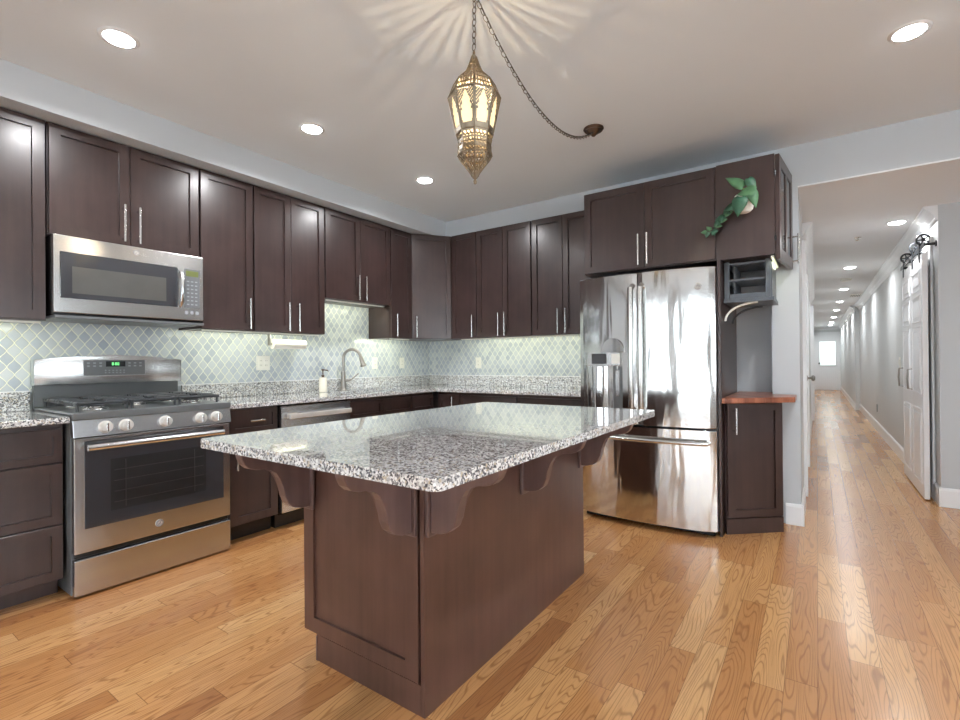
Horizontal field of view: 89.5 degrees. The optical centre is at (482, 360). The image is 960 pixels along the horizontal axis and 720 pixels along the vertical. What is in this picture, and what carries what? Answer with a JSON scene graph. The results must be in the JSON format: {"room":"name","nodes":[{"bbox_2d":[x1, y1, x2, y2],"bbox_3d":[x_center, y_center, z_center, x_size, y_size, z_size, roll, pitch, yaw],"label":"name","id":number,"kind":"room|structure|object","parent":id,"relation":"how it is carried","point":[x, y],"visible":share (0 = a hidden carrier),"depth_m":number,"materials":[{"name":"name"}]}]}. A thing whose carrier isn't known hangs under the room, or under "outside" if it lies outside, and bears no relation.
{"room":"kitchen","nodes":[
{"label":"kitchen","id":0,"kind":"room"},
{"bbox_2d":[13,385,180,411],"bbox_3d":[-3.059,-0.132,2.120,0.120,2.624,8.650,-1,0,35],"label":"wall","id":1,"kind":"structure","parent":0,"point":[179,386],"depth_m":2.74,"materials":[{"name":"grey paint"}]},
{"bbox_2d":[0,107,45,323],"bbox_3d":[-2.580,-0.736,2.376,0.359,1.059,0.605,-1,0,35],"label":"upper cabinet","id":2,"kind":"object","parent":1,"relation":"attached to","point":[22,136],"visible":1,"depth_m":2.48,"materials":[{"name":"brown wood"}]},
{"bbox_2d":[0,319,40,322],"bbox_3d":[-2.511,-0.200,2.343,0.020,0.010,0.560,-1,0,35],"label":"light","id":3,"kind":"object","parent":2,"relation":"attached to","point":[18,321],"visible":1,"depth_m":2.50,"materials":[{"name":"white plastic"}]},
{"bbox_2d":[45,121,198,256],"bbox_3d":[-2.190,-0.968,2.945,0.359,0.597,0.761,-1,0,35],"label":"upper cabinet","id":4,"kind":"object","parent":1,"relation":"attached to","point":[97,188],"visible":0.95,"depth_m":2.81,"materials":[{"name":"brown wood"}]},
{"bbox_2d":[44,234,203,327],"bbox_3d":[-2.152,-0.441,2.918,0.449,0.440,0.757,-1,0,35],"label":"microwave","id":5,"kind":"object","parent":4,"relation":"attached to","point":[88,281],"visible":0.98,"depth_m":2.75,"materials":[{"name":"silver metal"}]},
{"bbox_2d":[187,281,196,305],"bbox_3d":[-1.837,-0.422,3.060,0.001,0.151,0.062,-1,0,35],"label":"print","id":6,"kind":"object","parent":5,"relation":"attached to","point":[191,285],"depth_m":3.06},
{"bbox_2d":[0,303,428,391],"bbox_3d":[-1.785,-0.175,3.853,0.006,0.700,4.110,-1,0,35],"label":"tiled wall","id":7,"kind":"structure","parent":1,"relation":"attached to","point":[206,357],"depth_m":3.62,"materials":[{"name":"grey tile"}]},
{"bbox_2d":[0,392,29,411],"bbox_3d":[-2.719,0.231,2.472,0.020,0.104,0.605,-1,0,35],"label":"backsplash","id":8,"kind":"structure","parent":7,"relation":"attached to","point":[13,401],"depth_m":2.66,"materials":[{"name":"stone"}]},
{"bbox_2d":[0,375,419,392],"bbox_3d":[-1.781,0.172,3.847,0.005,0.006,4.104,-1,0,35],"label":"trim","id":9,"kind":"structure","parent":7,"relation":"attached to","point":[406,375],"depth_m":3.86,"materials":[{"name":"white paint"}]},
{"bbox_2d":[256,356,269,369],"bbox_3d":[-1.757,0.023,3.876,0.010,0.116,0.116,-1,0,35],"label":"wall outlet","id":10,"kind":"object","parent":7,"relation":"attached to","point":[262,362],"visible":1,"depth_m":3.87,"materials":[{"name":"white plastic"}]},
{"bbox_2d":[259,359,262,366],"bbox_3d":[-1.768,0.023,3.856,0.003,0.070,0.034,-1,0,35],"label":"socket","id":11,"kind":"object","parent":10,"relation":"attached to","point":[260,360],"depth_m":3.86,"materials":[{"name":"white plastic"}]},
{"bbox_2d":[264,359,267,366],"bbox_3d":[-1.742,0.023,3.894,0.003,0.070,0.034,-1,0,35],"label":"socket","id":12,"kind":"object","parent":10,"relation":"attached to","point":[265,360],"depth_m":3.89,"materials":[{"name":"white plastic"}]},
{"bbox_2d":[181,375,428,398],"bbox_3d":[-1.353,0.226,4.448,0.020,0.104,2.618,-1,0,35],"label":"backsplash","id":13,"kind":"structure","parent":7,"relation":"attached to","point":[301,386],"depth_m":4.07,"materials":[{"name":"stone"}]},
{"bbox_2d":[372,357,377,368],"bbox_3d":[-1.081,0.029,4.854,0.010,0.116,0.072,-1,0,35],"label":"wall outlet","id":14,"kind":"object","parent":7,"relation":"attached to","point":[374,359],"visible":1,"depth_m":4.85,"materials":[{"name":"white plastic"}]},
{"bbox_2d":[399,358,403,367],"bbox_3d":[-0.861,0.030,5.172,0.010,0.116,0.072,-1,0,35],"label":"wall outlet","id":15,"kind":"object","parent":7,"relation":"attached to","point":[401,360],"visible":1,"depth_m":5.16,"materials":[{"name":"white plastic"}]},
{"bbox_2d":[179,168,252,332],"bbox_3d":[-1.865,-0.738,3.411,0.359,1.059,0.365,-1,0,35],"label":"upper cabinet","id":16,"kind":"object","parent":1,"relation":"attached to","point":[225,203],"visible":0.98,"depth_m":3.33,"materials":[{"name":"brown wood"}]},
{"bbox_2d":[234,185,324,335],"bbox_3d":[-1.585,-0.739,3.816,0.359,1.059,0.610,-1,0,35],"label":"upper cabinet","id":17,"kind":"object","parent":1,"relation":"attached to","point":[288,232],"visible":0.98,"depth_m":3.70,"materials":[{"name":"brown wood"}]},
{"bbox_2d":[201,329,318,335],"bbox_3d":[-1.624,-0.203,3.626,0.020,0.010,0.920,-1,0,35],"label":"light","id":18,"kind":"object","parent":17,"relation":"attached to","point":[201,329],"visible":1,"depth_m":3.56,"materials":[{"name":"white plastic"}]},
{"bbox_2d":[267,334,306,348],"bbox_3d":[-1.540,-0.147,3.842,0.074,0.120,0.340,-1,0,35],"label":"paper towel holder","id":19,"kind":"object","parent":17,"relation":"attached to","point":[273,343],"visible":0.9,"depth_m":3.79,"materials":[{"name":"silver metal"}]},
{"bbox_2d":[324,207,390,307],"bbox_3d":[-1.198,-0.892,4.378,0.359,0.756,0.744,-1,0,35],"label":"upper cabinet","id":20,"kind":"object","parent":1,"relation":"attached to","point":[356,249],"visible":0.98,"depth_m":4.26,"materials":[{"name":"brown wood"}]},
{"bbox_2d":[325,299,383,306],"bbox_3d":[-1.132,-0.508,4.343,0.020,0.010,0.660,-1,0,35],"label":"light","id":21,"kind":"object","parent":20,"relation":"attached to","point":[325,299],"visible":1,"depth_m":4.29,"materials":[{"name":"white plastic"}]},
{"bbox_2d":[369,227,411,339],"bbox_3d":[-0.901,-0.742,4.806,0.359,1.059,0.290,-1,0,35],"label":"upper cabinet","id":22,"kind":"object","parent":1,"relation":"attached to","point":[394,321],"visible":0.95,"depth_m":4.72,"materials":[{"name":"brown wood"}]},
{"bbox_2d":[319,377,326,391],"bbox_3d":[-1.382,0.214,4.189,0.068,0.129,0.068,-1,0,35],"label":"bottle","id":23,"kind":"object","parent":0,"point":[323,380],"depth_m":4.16,"materials":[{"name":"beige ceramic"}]},
{"bbox_2d":[0,59,769,235],"bbox_3d":[-1.622,-1.360,1.124,3.398,0.200,8.410,-1,0,35],"label":"wall","id":24,"kind":"structure","parent":0,"point":[23,90],"depth_m":3.20,"materials":[{"name":"grey paint"}]},
{"bbox_2d":[584,167,716,277],"bbox_3d":[1.278,-0.960,3.616,0.921,0.615,0.549,-1,0,35],"label":"upper cabinet","id":25,"kind":"object","parent":24,"relation":"attached to","point":[655,225],"visible":0.97,"depth_m":3.40,"materials":[{"name":"brown wood"}]},
{"bbox_2d":[716,153,799,269],"bbox_3d":[1.854,-0.948,3.245,0.442,0.650,0.509,-1,0,35],"label":"upper cabinet","id":26,"kind":"object","parent":24,"relation":"attached to","point":[766,231],"visible":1,"depth_m":3.07,"materials":[{"name":"brown wood"}]},
{"bbox_2d":[701,176,758,237],"bbox_3d":[1.553,-0.968,3.055,0.339,0.349,0.148,-1,0,35],"label":"figurine","id":27,"kind":"object","parent":26,"relation":"attached to","point":[744,202],"visible":1,"depth_m":2.97,"materials":[{"name":"green ceramic"}]},
{"bbox_2d":[724,258,777,323],"bbox_3d":[1.824,-0.455,3.284,0.289,0.386,0.382,-1,0,35],"label":"spice rack","id":28,"kind":"object","parent":26,"relation":"attached to","point":[736,300],"visible":1,"depth_m":3.20,"materials":[{"name":"grey wood"}]},
{"bbox_2d":[771,255,778,267],"bbox_3d":[1.918,-0.642,3.176,0.018,0.012,0.430,-1,0,35],"label":"light","id":29,"kind":"object","parent":26,"relation":"attached to","point":[773,256],"visible":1,"depth_m":3.13,"materials":[{"name":"white plastic"}]},
{"bbox_2d":[0,390,959,719],"bbox_3d":[5.306,1.159,7.975,7.260,0.060,27.850,-1,0,35],"label":"floor","id":30,"kind":"structure","parent":0,"point":[852,612],"depth_m":2.04,"materials":[{"name":"brown wood"}]},
{"bbox_2d":[0,424,62,609],"bbox_3d":[-2.476,0.745,2.316,0.570,0.863,0.592,-1,0,35],"label":"base cabinet","id":31,"kind":"object","parent":30,"relation":"on","point":[31,458],"visible":0.96,"depth_m":2.31,"materials":[{"name":"brown wood"}]},
{"bbox_2d":[0,392,69,428],"bbox_3d":[-2.455,0.243,2.295,0.654,0.135,0.613,-1,0,35],"label":"countertop","id":32,"kind":"structure","parent":31,"relation":"on","point":[19,402],"depth_m":2.45,"materials":[{"name":"stone"}]},
{"bbox_2d":[30,355,230,597],"bbox_3d":[-2.023,0.570,2.837,0.746,1.208,0.783,-1,0,35],"label":"range","id":33,"kind":"object","parent":30,"relation":"on","point":[142,496],"visible":1,"depth_m":2.66,"materials":[{"name":"grey metal"}]},
{"bbox_2d":[87,362,141,372],"bbox_3d":[-2.265,0.046,2.986,0.002,0.066,0.282,-1,0,35],"label":"control panel","id":34,"kind":"object","parent":33,"relation":"attached to","point":[92,367],"depth_m":2.98,"materials":[{"name":"black plastic"}]},
{"bbox_2d":[32,399,222,415],"bbox_3d":[-2.062,0.270,2.869,0.650,0.016,0.773,-1,0,35],"label":"cooktop","id":35,"kind":"object","parent":33,"relation":"in","point":[51,408],"depth_m":2.72,"materials":[{"name":"grey metal"}]},
{"bbox_2d":[228,405,277,540],"bbox_3d":[-1.722,0.742,3.341,0.634,0.863,0.335,-1,0,35],"label":"base cabinet","id":36,"kind":"object","parent":30,"relation":"on","point":[253,493],"visible":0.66,"depth_m":3.18,"materials":[{"name":"brown wood"}]},
{"bbox_2d":[181,375,580,408],"bbox_3d":[-0.464,0.231,3.836,2.179,0.135,2.623,-1,0,35],"label":"countertop","id":37,"kind":"structure","parent":36,"relation":"on","point":[253,394],"depth_m":4.30,"materials":[{"name":"stone"}]},
{"bbox_2d":[319,369,327,391],"bbox_3d":[-1.377,0.176,4.182,0.068,0.203,0.085,0,0,-36],"label":"soap dispenser","id":38,"kind":"object","parent":37,"relation":"on","point":[323,380],"visible":0.98,"depth_m":4.16,"materials":[{"name":"beige ceramic"}]},
{"bbox_2d":[340,348,366,390],"bbox_3d":[-1.182,0.083,4.436,0.257,0.388,0.088,-1,0,8],"label":"faucet","id":39,"kind":"object","parent":37,"relation":"on","point":[344,380],"visible":1,"depth_m":4.42,"materials":[{"name":"silver metal"}]},
{"bbox_2d":[271,399,351,527],"bbox_3d":[-1.432,0.743,3.721,0.640,0.858,0.601,-1,0,35],"label":"dishwasher","id":40,"kind":"object","parent":30,"relation":"on","point":[288,415],"visible":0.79,"depth_m":3.47,"materials":[{"name":"silver metal"}]},
{"bbox_2d":[348,393,410,418],"bbox_3d":[-1.072,0.739,4.282,0.634,0.863,0.712,-1,0,35],"label":"base cabinet","id":41,"kind":"object","parent":30,"relation":"on","point":[381,405],"visible":0.13,"depth_m":4.10,"materials":[{"name":"brown wood"}]},
{"bbox_2d":[410,392,432,410],"bbox_3d":[-0.797,0.738,4.718,0.590,0.863,0.310,-1,0,35],"label":"base cabinet","id":42,"kind":"object","parent":30,"relation":"on","point":[419,401],"visible":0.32,"depth_m":4.55,"materials":[{"name":"brown wood"}]},
{"bbox_2d":[235,424,633,718],"bbox_3d":[-0.053,0.722,2.073,0.934,0.864,1.571,-1,0,35],"label":"kitchen island","id":43,"kind":"object","parent":30,"relation":"on","point":[409,593],"visible":0.8,"depth_m":1.77,"materials":[{"name":"brown wood"}]},
{"bbox_2d":[201,402,654,491],"bbox_3d":[-0.042,0.275,2.048,1.050,0.030,1.717,-1,0,35],"label":"island countertop","id":44,"kind":"structure","parent":43,"relation":"on","point":[443,448],"depth_m":1.57,"materials":[{"name":"stone"}]},
{"bbox_2d":[438,392,460,407],"bbox_3d":[-0.174,0.734,4.848,0.268,0.863,0.614,-1,0,35],"label":"base cabinet","id":45,"kind":"object","parent":30,"relation":"on","point":[445,399],"visible":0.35,"depth_m":4.65,"materials":[{"name":"brown wood"}]},
{"bbox_2d":[460,393,517,404],"bbox_3d":[0.206,0.729,4.612,0.618,0.863,0.570,-1,0,35],"label":"base cabinet","id":46,"kind":"object","parent":30,"relation":"on","point":[465,398],"visible":0.17,"depth_m":4.40,"materials":[{"name":"brown wood"}]},
{"bbox_2d":[518,395,580,405],"bbox_3d":[0.730,0.724,4.250,0.646,0.863,0.570,-1,0,35],"label":"base cabinet","id":47,"kind":"object","parent":30,"relation":"on","point":[522,399],"visible":0.09,"depth_m":4.03,"materials":[{"name":"brown wood"}]},
{"bbox_2d":[580,266,719,535],"bbox_3d":[1.289,0.273,3.606,0.920,1.740,0.902,-1,0,35],"label":"refrigerator","id":48,"kind":"object","parent":30,"relation":"on","point":[649,340],"visible":0.88,"depth_m":3.23,"materials":[{"name":"grey metal"}]},
{"bbox_2d":[717,260,736,536],"bbox_3d":[1.749,0.246,3.442,0.018,1.795,0.748,-1,0,35],"label":"panel","id":49,"kind":"object","parent":30,"relation":"on","point":[727,334],"visible":0.52,"depth_m":3.19,"materials":[{"name":"brown wood"}]},
{"bbox_2d":[724,403,783,534],"bbox_3d":[1.908,0.709,3.363,0.312,0.866,0.680,-1,0,35],"label":"base cabinet","id":50,"kind":"object","parent":30,"relation":"on","point":[753,431],"visible":0.95,"depth_m":3.20,"materials":[{"name":"brown wood"}]},
{"bbox_2d":[722,391,796,403],"bbox_3d":[1.906,0.256,3.299,0.384,0.034,0.795,-1,0,35],"label":"countertop","id":51,"kind":"structure","parent":50,"relation":"on","point":[740,396],"depth_m":3.10,"materials":[{"name":"brown wood"}]},
{"bbox_2d":[0,0,959,221],"bbox_3d":[-0.225,-1.526,0.015,7.260,0.100,8.475,-1,0,35],"label":"ceiling","id":52,"kind":"structure","parent":0,"point":[671,85],"depth_m":2.50,"materials":[{"name":"paint"}]},
{"bbox_2d":[97,26,139,48],"bbox_3d":[-1.643,-1.446,2.187,0.156,0.018,0.156,-1,0,35],"label":"recessed light","id":53,"kind":"object","parent":52,"relation":"in","point":[117,37],"visible":1,"depth_m":2.17,"materials":[{"name":"white paint"}]},
{"bbox_2d":[299,122,324,134],"bbox_3d":[-1.074,-1.448,3.046,0.156,0.018,0.156,-1,0,35],"label":"recessed light","id":54,"kind":"object","parent":52,"relation":"in","point":[310,128],"visible":1,"depth_m":3.02,"materials":[{"name":"white plastic"}]},
{"bbox_2d":[415,176,434,183],"bbox_3d":[-0.468,-1.450,3.923,0.156,0.018,0.156,-1,0,35],"label":"recessed light","id":55,"kind":"object","parent":52,"relation":"in","point":[424,180],"visible":1,"depth_m":3.90,"materials":[{"name":"white plastic"}]},
{"bbox_2d":[447,0,603,183],"bbox_3d":[0.343,-1.084,2.460,0.221,0.776,1.550,-1,0,35],"label":"pendant lantern","id":56,"kind":"object","parent":52,"relation":"hanging from","point":[474,118],"visible":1,"depth_m":1.86,"materials":[{"name":"gold metal"}]},
{"bbox_2d":[887,19,932,42],"bbox_3d":[1.931,-1.477,2.189,0.156,0.018,0.156,-1,0,35],"label":"recessed light","id":57,"kind":"object","parent":52,"relation":"in","point":[909,31],"visible":1,"depth_m":2.17,"materials":[{"name":"white plastic"}]},
{"bbox_2d":[432,270,772,407],"bbox_3d":[0.874,-0.157,4.574,3.560,2.624,0.100,-1,0,35],"label":"wall","id":58,"kind":"structure","parent":0,"point":[753,326],"depth_m":3.69,"materials":[{"name":"grey paint"}]},
{"bbox_2d":[404,234,460,341],"bbox_3d":[-0.564,-0.743,5.118,0.567,1.059,0.613,-1,0,35],"label":"upper cabinet","id":59,"kind":"object","parent":58,"relation":"attached to","point":[430,254],"visible":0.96,"depth_m":4.92,"materials":[{"name":"brown wood"}]},
{"bbox_2d":[451,232,479,339],"bbox_3d":[-0.123,-0.745,4.978,0.312,1.053,0.339,-1,0,35],"label":"upper cabinet","id":60,"kind":"object","parent":58,"relation":"attached to","point":[463,246],"visible":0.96,"depth_m":4.88,"materials":[{"name":"brown wood"}]},
{"bbox_2d":[476,221,532,338],"bbox_3d":[0.262,-0.749,4.712,0.614,1.053,0.339,-1,0,35],"label":"upper cabinet","id":61,"kind":"object","parent":58,"relation":"attached to","point":[504,253],"visible":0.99,"depth_m":4.60,"materials":[{"name":"brown wood"}]},
{"bbox_2d":[461,334,579,339],"bbox_3d":[0.377,-0.217,4.560,1.440,0.010,0.020,-1,0,35],"label":"light","id":62,"kind":"object","parent":61,"relation":"attached to","point":[570,334],"visible":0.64,"depth_m":4.54,"materials":[{"name":"white plastic"}]},
{"bbox_2d":[429,335,580,375],"bbox_3d":[0.313,-0.039,4.898,2.254,0.400,0.006,-1,0,35],"label":"tiled wall","id":63,"kind":"structure","parent":58,"relation":"attached to","point":[555,355],"depth_m":4.92,"materials":[{"name":"grey tile"}]},
{"bbox_2d":[476,357,480,367],"bbox_3d":[-0.045,0.030,5.136,0.072,0.116,0.010,-1,0,35],"label":"wall outlet","id":64,"kind":"object","parent":63,"relation":"attached to","point":[478,359],"visible":1,"depth_m":5.13,"materials":[{"name":"white plastic"}]},
{"bbox_2d":[429,375,580,387],"bbox_3d":[0.285,0.213,4.901,2.158,0.104,0.019,-1,0,35],"label":"backsplash","id":65,"kind":"structure","parent":63,"relation":"attached to","point":[518,381],"depth_m":4.90,"materials":[{"name":"stone"}]},
{"bbox_2d":[464,375,580,376],"bbox_3d":[0.314,0.158,4.893,2.251,0.006,0.005,-1,0,35],"label":"trim","id":66,"kind":"structure","parent":63,"relation":"attached to","point":[464,375],"depth_m":4.95,"materials":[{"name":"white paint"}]},
{"bbox_2d":[531,210,592,336],"bbox_3d":[0.775,-0.755,4.357,0.626,1.053,0.339,-1,0,35],"label":"upper cabinet","id":67,"kind":"object","parent":58,"relation":"attached to","point":[558,255],"visible":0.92,"depth_m":4.28,"materials":[{"name":"brown wood"}]},
{"bbox_2d":[770,145,810,522],"bbox_3d":[7.237,-0.190,10.791,0.164,2.624,18.015,-1,0,35],"label":"wall","id":68,"kind":"structure","parent":0,"point":[786,338],"depth_m":3.37,"materials":[{"name":"grey paint"}]},
{"bbox_2d":[786,503,803,526],"bbox_3d":[2.159,1.067,3.345,0.108,0.145,0.016,-1,0,35],"label":"baseboard","id":69,"kind":"structure","parent":68,"relation":"attached to","point":[794,512],"depth_m":3.34,"materials":[{"name":"white paint"}]},
{"bbox_2d":[801,487,805,525],"bbox_3d":[2.357,1.066,3.551,0.016,0.145,0.581,-1,0,35],"label":"baseboard","id":70,"kind":"structure","parent":68,"relation":"attached to","point":[804,489],"depth_m":3.49,"materials":[{"name":"white paint"}]},
{"bbox_2d":[802,240,809,495],"bbox_3d":[3.100,0.066,4.634,0.026,2.140,1.430,-1,0,35],"label":"door frame","id":71,"kind":"structure","parent":68,"relation":"in","point":[804,253],"depth_m":4.05,"materials":[{"name":"white paint"}]},
{"bbox_2d":[806,281,814,449],"bbox_3d":[3.120,0.106,4.620,0.088,2.040,1.250,-1,0,35],"label":"door","id":72,"kind":"structure","parent":71,"relation":"attached to","point":[812,377],"depth_m":4.86,"materials":[{"name":"white paint"}]},
{"bbox_2d":[802,222,814,303],"bbox_3d":[4.617,-1.144,6.805,0.075,0.112,6.350,-1,0,35],"label":"crown molding","id":73,"kind":"structure","parent":68,"relation":"attached to","point":[807,228],"depth_m":5.25,"materials":[{"name":"white paint"}]},
{"bbox_2d":[810,413,811,446],"bbox_3d":[8.151,1.045,11.935,0.016,0.145,14.900,-1,0,35],"label":"baseboard","id":74,"kind":"structure","parent":68,"relation":"attached to","point":[811,413],"depth_m":7.44,"materials":[{"name":"white paint"}]},
{"bbox_2d":[810,306,814,420],"bbox_3d":[6.535,0.053,9.585,0.048,2.140,1.400,-1,0,35],"label":"door","id":75,"kind":"structure","parent":68,"relation":"in","point":[811,307],"depth_m":9.01,"materials":[{"name":"white paint"}]},
{"bbox_2d":[814,329,839,332],"bbox_3d":[12.802,-0.066,17.926,1.120,2.330,0.149,-1,0,35],"label":"wall","id":76,"kind":"structure","parent":0,"point":[837,330],"depth_m":17.88,"materials":[{"name":"paint"}]},
{"bbox_2d":[814,326,838,329],"bbox_3d":[12.726,-1.175,17.832,0.878,0.112,0.085,-1,0,35],"label":"crown molding","id":77,"kind":"structure","parent":76,"relation":"attached to","point":[832,327],"depth_m":17.86,"materials":[{"name":"white paint"}]},
{"bbox_2d":[814,332,840,389],"bbox_3d":[12.735,0.034,17.826,0.860,2.130,0.090,-1,0,35],"label":"door frame","id":78,"kind":"structure","parent":76,"relation":"in","point":[816,333],"depth_m":18.00,"materials":[{"name":"white paint"}]},
{"bbox_2d":[817,334,839,389],"bbox_3d":[12.718,0.076,17.811,0.690,2.035,0.125,-1,0,35],"label":"door","id":79,"kind":"structure","parent":78,"relation":"attached to","point":[828,346],"depth_m":17.81,"materials":[{"name":"white paint"}]},
{"bbox_2d":[798,159,959,326],"bbox_3d":[9.182,-1.277,10.357,3.548,0.100,19.513,-1,0,35],"label":"ceiling","id":80,"kind":"structure","parent":0,"point":[840,211],"depth_m":4.07,"materials":[{"name":"paint"}]},
{"bbox_2d":[840,278,851,281],"bbox_3d":[5.394,-1.188,7.185,0.140,0.034,0.140,-1,0,35],"label":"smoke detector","id":81,"kind":"object","parent":80,"relation":"attached to","point":[844,279],"visible":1,"depth_m":7.14,"materials":[{"name":"white plastic"}]},
{"bbox_2d":[850,294,860,296],"bbox_3d":[6.965,-1.206,9.041,0.160,0.012,0.400,-1,0,35],"label":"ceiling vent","id":82,"kind":"object","parent":80,"relation":"in","point":[851,295],"visible":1,"depth_m":9.01,"materials":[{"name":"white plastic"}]},
{"bbox_2d":[885,220,907,224],"bbox_3d":[3.605,-1.190,4.215,0.156,0.018,0.156,-1,0,35],"label":"recessed light","id":83,"kind":"object","parent":80,"relation":"in","point":[897,222],"visible":1,"depth_m":4.19,"materials":[{"name":"white paint"}]},
{"bbox_2d":[798,109,959,186],"bbox_3d":[3.610,-1.353,2.430,3.400,0.294,0.142,-1,0,35],"label":"wall","id":84,"kind":"structure","parent":0,"point":[932,138],"depth_m":3.08,"materials":[{"name":"grey paint"}]},
{"bbox_2d":[840,220,940,486],"bbox_3d":[8.359,-0.053,10.688,0.200,2.330,16.910,-1,0,35],"label":"wall","id":85,"kind":"structure","parent":0,"point":[871,339],"depth_m":6.81,"materials":[{"name":"paint"}]},
{"bbox_2d":[840,387,855,409],"bbox_3d":[10.670,1.032,14.205,0.016,0.145,8.300,-1,0,35],"label":"baseboard","id":86,"kind":"structure","parent":85,"relation":"attached to","point":[845,394],"depth_m":12.91,"materials":[{"name":"white paint"}]},
{"bbox_2d":[859,404,903,462],"bbox_3d":[6.299,1.047,7.739,0.016,0.145,7.310,-1,0,35],"label":"baseboard","id":87,"kind":"structure","parent":85,"relation":"attached to","point":[894,445],"depth_m":6.66,"materials":[{"name":"white paint"}]},
{"bbox_2d":[837,205,937,328],"bbox_3d":[8.251,-1.161,10.730,0.165,0.112,16.860,-1,0,35],"label":"crown molding","id":88,"kind":"structure","parent":85,"relation":"attached to","point":[927,217],"depth_m":5.15,"materials":[{"name":"white paint"}]},
{"bbox_2d":[900,234,936,499],"bbox_3d":[3.882,0.040,4.356,0.127,2.153,1.320,-1,0,35],"label":"sliding door","id":89,"kind":"structure","parent":85,"relation":"in","point":[919,267],"depth_m":3.96,"materials":[{"name":"white paint"}]},
{"bbox_2d":[898,253,912,482],"bbox_3d":[4.024,0.039,4.568,0.120,2.153,0.548,-1,0,35],"label":"sliding door","id":90,"kind":"structure","parent":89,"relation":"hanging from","point":[906,275],"depth_m":4.55,"materials":[{"name":"white paint"}]},
{"bbox_2d":[913,237,935,497],"bbox_3d":[3.979,0.062,4.295,0.138,2.130,0.990,-1,0,35],"label":"trim","id":91,"kind":"structure","parent":85,"relation":"attached to","point":[928,249],"depth_m":3.93,"materials":[{"name":"white paint"}]},
{"bbox_2d":[933,482,941,505],"bbox_3d":[3.593,1.056,3.824,0.016,0.145,0.226,-1,0,35],"label":"baseboard","id":92,"kind":"structure","parent":85,"relation":"attached to","point":[936,486],"depth_m":3.83,"materials":[{"name":"white paint"}]},
{"bbox_2d":[938,202,959,488],"bbox_3d":[4.612,-0.048,2.997,2.620,2.330,0.004,-1,0,35],"label":"wall","id":93,"kind":"structure","parent":0,"point":[948,214],"depth_m":3.71,"materials":[{"name":"grey paint"}]},
{"bbox_2d":[939,487,959,508],"bbox_3d":[4.568,1.045,3.018,2.536,0.145,0.016,-1,0,35],"label":"baseboard","id":94,"kind":"structure","parent":93,"relation":"attached to","point":[948,497],"depth_m":3.70,"materials":[{"name":"white paint"}]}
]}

